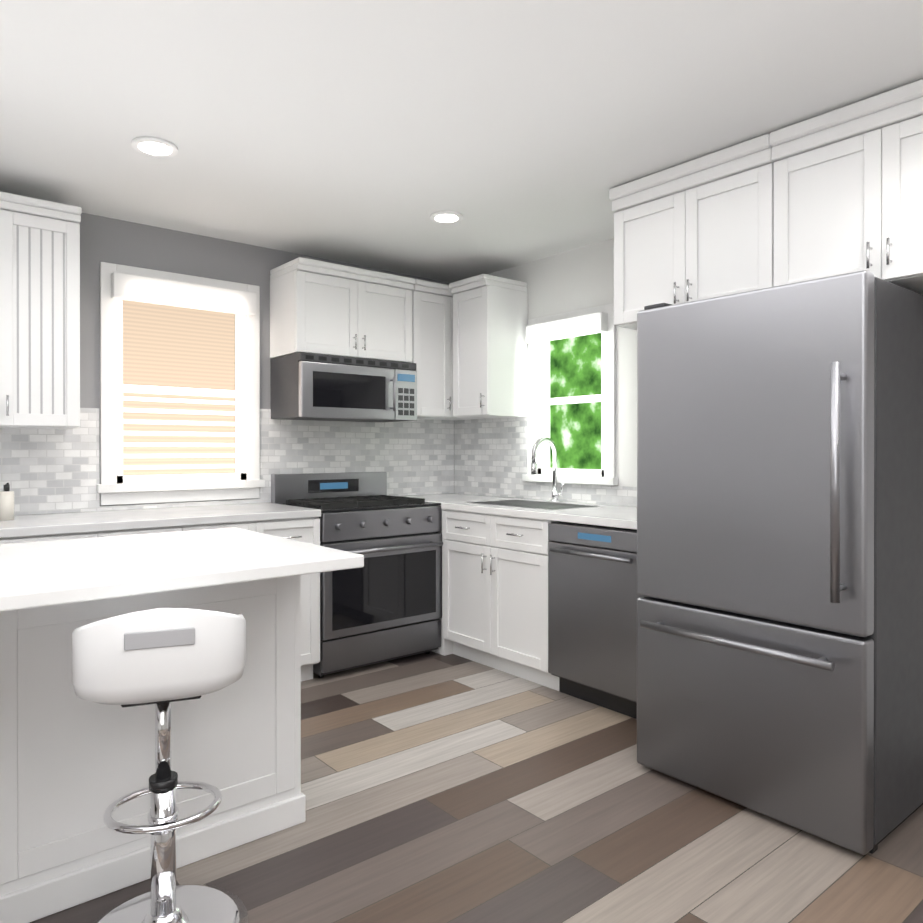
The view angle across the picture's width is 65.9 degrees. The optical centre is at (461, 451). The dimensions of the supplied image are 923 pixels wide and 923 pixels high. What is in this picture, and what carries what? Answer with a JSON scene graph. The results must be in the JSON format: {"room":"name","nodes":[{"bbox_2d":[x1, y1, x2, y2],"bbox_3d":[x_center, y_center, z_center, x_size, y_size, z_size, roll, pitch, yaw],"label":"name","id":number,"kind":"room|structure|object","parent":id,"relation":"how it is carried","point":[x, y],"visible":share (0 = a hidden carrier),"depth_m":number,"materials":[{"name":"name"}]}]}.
{"room":"kitchen","nodes":[
{"label":"kitchen","id":0,"kind":"room"},
{"bbox_2d":[14,213,449,515],"bbox_3d":[-2.308,0.006,3.394,5.997,2.444,0.120,0,0,-40],"label":"wall","id":1,"kind":"structure","parent":0,"point":[114,241],"depth_m":3.87,"materials":[{"name":"grey paint"}]},
{"bbox_2d":[0,195,81,428],"bbox_3d":[-2.151,-0.602,3.215,0.704,0.983,0.346,0,0,-40],"label":"upper cabinet","id":2,"kind":"object","parent":1,"relation":"attached to","point":[39,313],"depth_m":3.21,"materials":[{"name":"white wood"}]},
{"bbox_2d":[96,262,264,504],"bbox_3d":[-1.546,-0.351,3.965,0.900,1.255,0.130,0,0,-40],"label":"window","id":3,"kind":"structure","parent":1,"relation":"in","point":[138,489],"depth_m":3.89,"materials":[{"name":"white wood"}]},
{"bbox_2d":[123,300,234,474],"bbox_3d":[-1.591,-0.371,4.019,0.638,0.993,0.008,0,0,-40],"label":"window blind","id":4,"kind":"object","parent":3,"relation":"attached to","point":[170,346],"visible":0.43,"depth_m":4.01,"materials":[{"name":"beige fabric"}]},
{"bbox_2d":[123,396,234,469],"bbox_3d":[-1.585,-0.101,4.013,0.636,0.394,0.006,0,0,-40],"label":"back window blind slats","id":5,"kind":"structure","parent":4,"relation":"attached to","point":[128,421],"depth_m":4.00,"materials":[{"name":"white"}]},
{"bbox_2d":[111,272,256,315],"bbox_3d":[-1.502,-0.858,3.910,0.770,0.130,0.063,0,0,-40],"label":"window valance","id":6,"kind":"object","parent":3,"relation":"attached to","point":[140,288],"visible":1,"depth_m":3.86,"materials":[{"name":"white"}]},
{"bbox_2d":[0,408,453,514],"bbox_3d":[-2.270,0.028,3.340,5.743,0.559,0.009,0,0,-40],"label":"backsplash","id":7,"kind":"structure","parent":1,"relation":"attached to","point":[46,471],"depth_m":4.30,"materials":[{"name":"tile"}]},
{"bbox_2d":[270,257,483,419],"bbox_3d":[-0.479,-0.658,4.574,1.423,0.865,0.381,0,0,-40],"label":"upper cabinet","id":8,"kind":"object","parent":1,"relation":"attached to","point":[322,307],"visible":0.73,"depth_m":4.31,"materials":[{"name":"white wood"}]},
{"bbox_2d":[270,352,416,421],"bbox_3d":[-0.695,-0.375,4.350,0.797,0.360,0.449,0,0,-40],"label":"microwave","id":9,"kind":"object","parent":8,"relation":"attached to","point":[312,386],"visible":1,"depth_m":4.17,"materials":[{"name":"grey metal"}]},
{"bbox_2d":[0,0,922,282],"bbox_3d":[-0.201,-1.258,0.843,5.997,0.100,6.731,0,0,-40],"label":"ceiling","id":10,"kind":"structure","parent":0,"point":[376,134],"depth_m":2.49,"materials":[{"name":"white paint"}]},
{"bbox_2d":[131,137,177,156],"bbox_3d":[-1.216,-1.206,2.825,0.170,0.013,0.170,0,0,-40],"label":"recessed light","id":11,"kind":"object","parent":10,"relation":"in","point":[154,147],"visible":0.98,"depth_m":2.81,"materials":[{"name":"white"}]},
{"bbox_2d":[430,211,462,223],"bbox_3d":[-0.077,-1.209,3.676,0.170,0.013,0.170,0,0,-40],"label":"recessed light","id":12,"kind":"object","parent":10,"relation":"in","point":[446,217],"visible":1,"depth_m":3.66,"materials":[{"name":"white"}]},
{"bbox_2d":[30,651,922,922],"bbox_3d":[-0.201,1.286,0.851,5.997,0.100,6.731,0,0,-40],"label":"floor","id":13,"kind":"structure","parent":0,"point":[440,788],"depth_m":2.28,"materials":[{"name":"brown wood"}]},
{"bbox_2d":[0,537,19,543],"bbox_3d":[-2.337,0.790,2.877,0.836,0.880,0.635,0,0,-40],"label":"base cabinet","id":14,"kind":"object","parent":13,"relation":"on","point":[14,539],"depth_m":2.89,"materials":[{"name":"white"}]},
{"bbox_2d":[0,503,320,537],"bbox_3d":[-2.612,0.330,2.643,4.322,0.038,0.644,0,0,-40],"label":"countertop","id":15,"kind":"structure","parent":14,"relation":"on","point":[51,524],"depth_m":3.38,"materials":[{"name":"white stone"}]},
{"bbox_2d":[0,483,13,519],"bbox_3d":[-2.050,0.223,3.211,0.060,0.169,0.071,0,0,-40],"label":"soap bottle","id":16,"kind":"object","parent":15,"relation":"on","point":[6,503],"visible":1,"depth_m":3.19,"materials":[{"name":"white plastic"}]},
{"bbox_2d":[20,525,199,542],"bbox_3d":[-1.782,0.789,3.336,0.837,0.880,0.635,0,0,-40],"label":"base cabinet","id":17,"kind":"object","parent":13,"relation":"on","point":[192,527],"depth_m":3.12,"materials":[{"name":"white"}]},
{"bbox_2d":[0,575,305,922],"bbox_3d":[-2.099,0.794,1.456,3.598,0.880,0.614,0,0,-40],"label":"kitchen island","id":18,"kind":"object","parent":13,"relation":"on","point":[73,766],"depth_m":2.01,"materials":[{"name":"white wood"}]},
{"bbox_2d":[0,527,363,614],"bbox_3d":[-2.009,0.333,1.376,3.636,0.038,0.990,0,0,-40],"label":"island countertop","id":19,"kind":"structure","parent":18,"relation":"on","point":[55,573],"depth_m":2.02,"materials":[{"name":"white stone"}]},
{"bbox_2d":[72,608,247,922],"bbox_3d":[-0.756,0.796,1.804,0.423,0.875,0.410,0,0,-40],"label":"stool","id":20,"kind":"object","parent":13,"relation":"on","point":[161,659],"visible":0.98,"depth_m":1.69,"materials":[{"name":"white leather"}]},
{"bbox_2d":[200,517,319,680],"bbox_3d":[-1.249,0.788,3.776,0.777,0.880,0.635,0,0,-40],"label":"base cabinet","id":21,"kind":"object","parent":13,"relation":"on","point":[306,530],"depth_m":3.74,"materials":[{"name":"white wood"}]},
{"bbox_2d":[271,472,442,677],"bbox_3d":[-0.607,0.681,4.247,0.797,1.090,0.726,0,0,-40],"label":"range","id":22,"kind":"object","parent":13,"relation":"on","point":[384,603],"visible":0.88,"depth_m":4.05,"materials":[{"name":"grey metal"}]},
{"bbox_2d":[433,509,448,655],"bbox_3d":[-0.067,0.785,4.697,0.636,0.880,0.723,0,0,-40],"label":"base cabinet","id":23,"kind":"object","parent":13,"relation":"on","point":[444,649],"depth_m":4.24,"materials":[{"name":"white wood"}]},
{"bbox_2d":[449,510,558,690],"bbox_3d":[0.404,0.786,4.128,0.636,0.880,0.869,0,0,-40],"label":"base cabinet","id":24,"kind":"object","parent":13,"relation":"on","point":[495,591],"depth_m":3.88,"materials":[{"name":"white wood"}]},
{"bbox_2d":[401,493,636,529],"bbox_3d":[0.435,0.324,4.083,0.644,0.040,2.307,0,0,-40],"label":"countertop","id":25,"kind":"structure","parent":24,"relation":"on","point":[602,515],"depth_m":3.88,"materials":[{"name":"white stone"}]},
{"bbox_2d":[531,437,563,501],"bbox_3d":[0.518,0.108,4.245,0.228,0.394,0.111,0,0,-40],"label":"faucet","id":26,"kind":"object","parent":25,"relation":"on","point":[555,494],"visible":1,"depth_m":4.29,"materials":[{"name":"silver metal"}]},
{"bbox_2d":[548,521,643,718],"bbox_3d":[0.847,0.792,3.536,0.676,0.872,0.600,0,0,-40],"label":"dishwasher","id":27,"kind":"object","parent":13,"relation":"on","point":[593,596],"visible":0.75,"depth_m":3.36,"materials":[{"name":"grey metal"}]},
{"bbox_2d":[637,270,922,854],"bbox_3d":[1.270,0.335,2.712,0.994,1.790,0.830,0,0,-40],"label":"fridge","id":28,"kind":"object","parent":13,"relation":"on","point":[780,551],"visible":1,"depth_m":2.33,"materials":[{"name":"grey metal"}]},
{"bbox_2d":[457,238,636,506],"bbox_3d":[2.063,0.008,2.720,0.120,2.444,6.731,0,0,-40],"label":"wall","id":29,"kind":"structure","parent":0,"point":[575,279],"depth_m":4.17,"materials":[{"name":"white paint"}]},
{"bbox_2d":[449,275,527,417],"bbox_3d":[0.185,-0.642,4.618,0.346,0.832,0.344,0,0,-40],"label":"upper cabinet","id":30,"kind":"object","parent":29,"relation":"attached to","point":[490,315],"depth_m":4.49,"materials":[{"name":"white wood"}]},
{"bbox_2d":[454,417,636,506],"bbox_3d":[0.678,0.040,4.292,0.009,0.529,2.279,0,0,-40],"label":"backsplash","id":31,"kind":"structure","parent":29,"relation":"attached to","point":[490,456],"depth_m":4.76,"materials":[{"name":"tile"}]},
{"bbox_2d":[522,303,617,485],"bbox_3d":[0.675,-0.327,4.334,0.140,1.035,0.730,0,0,-40],"label":"window","id":32,"kind":"structure","parent":29,"relation":"in","point":[575,429],"depth_m":4.38,"materials":[{"name":"white wood"}]},
{"bbox_2d":[526,312,607,343],"bbox_3d":[0.621,-0.740,4.287,0.058,0.110,0.610,0,0,-40],"label":"window valance","id":33,"kind":"object","parent":32,"relation":"attached to","point":[587,324],"visible":1,"depth_m":4.23,"materials":[{"name":"white"}]},
{"bbox_2d":[610,151,752,329],"bbox_3d":[1.200,-0.869,3.178,0.616,0.574,0.815,0,0,-40],"label":"upper cabinet","id":34,"kind":"object","parent":29,"relation":"attached to","point":[688,237],"depth_m":3.00,"materials":[{"name":"white wood"}]},
{"bbox_2d":[753,91,922,294],"bbox_3d":[1.664,-0.867,2.616,0.616,0.574,0.875,0,0,-40],"label":"upper cabinet","id":35,"kind":"object","parent":29,"relation":"attached to","point":[838,191],"depth_m":2.52,"materials":[{"name":"white wood"}]}
]}

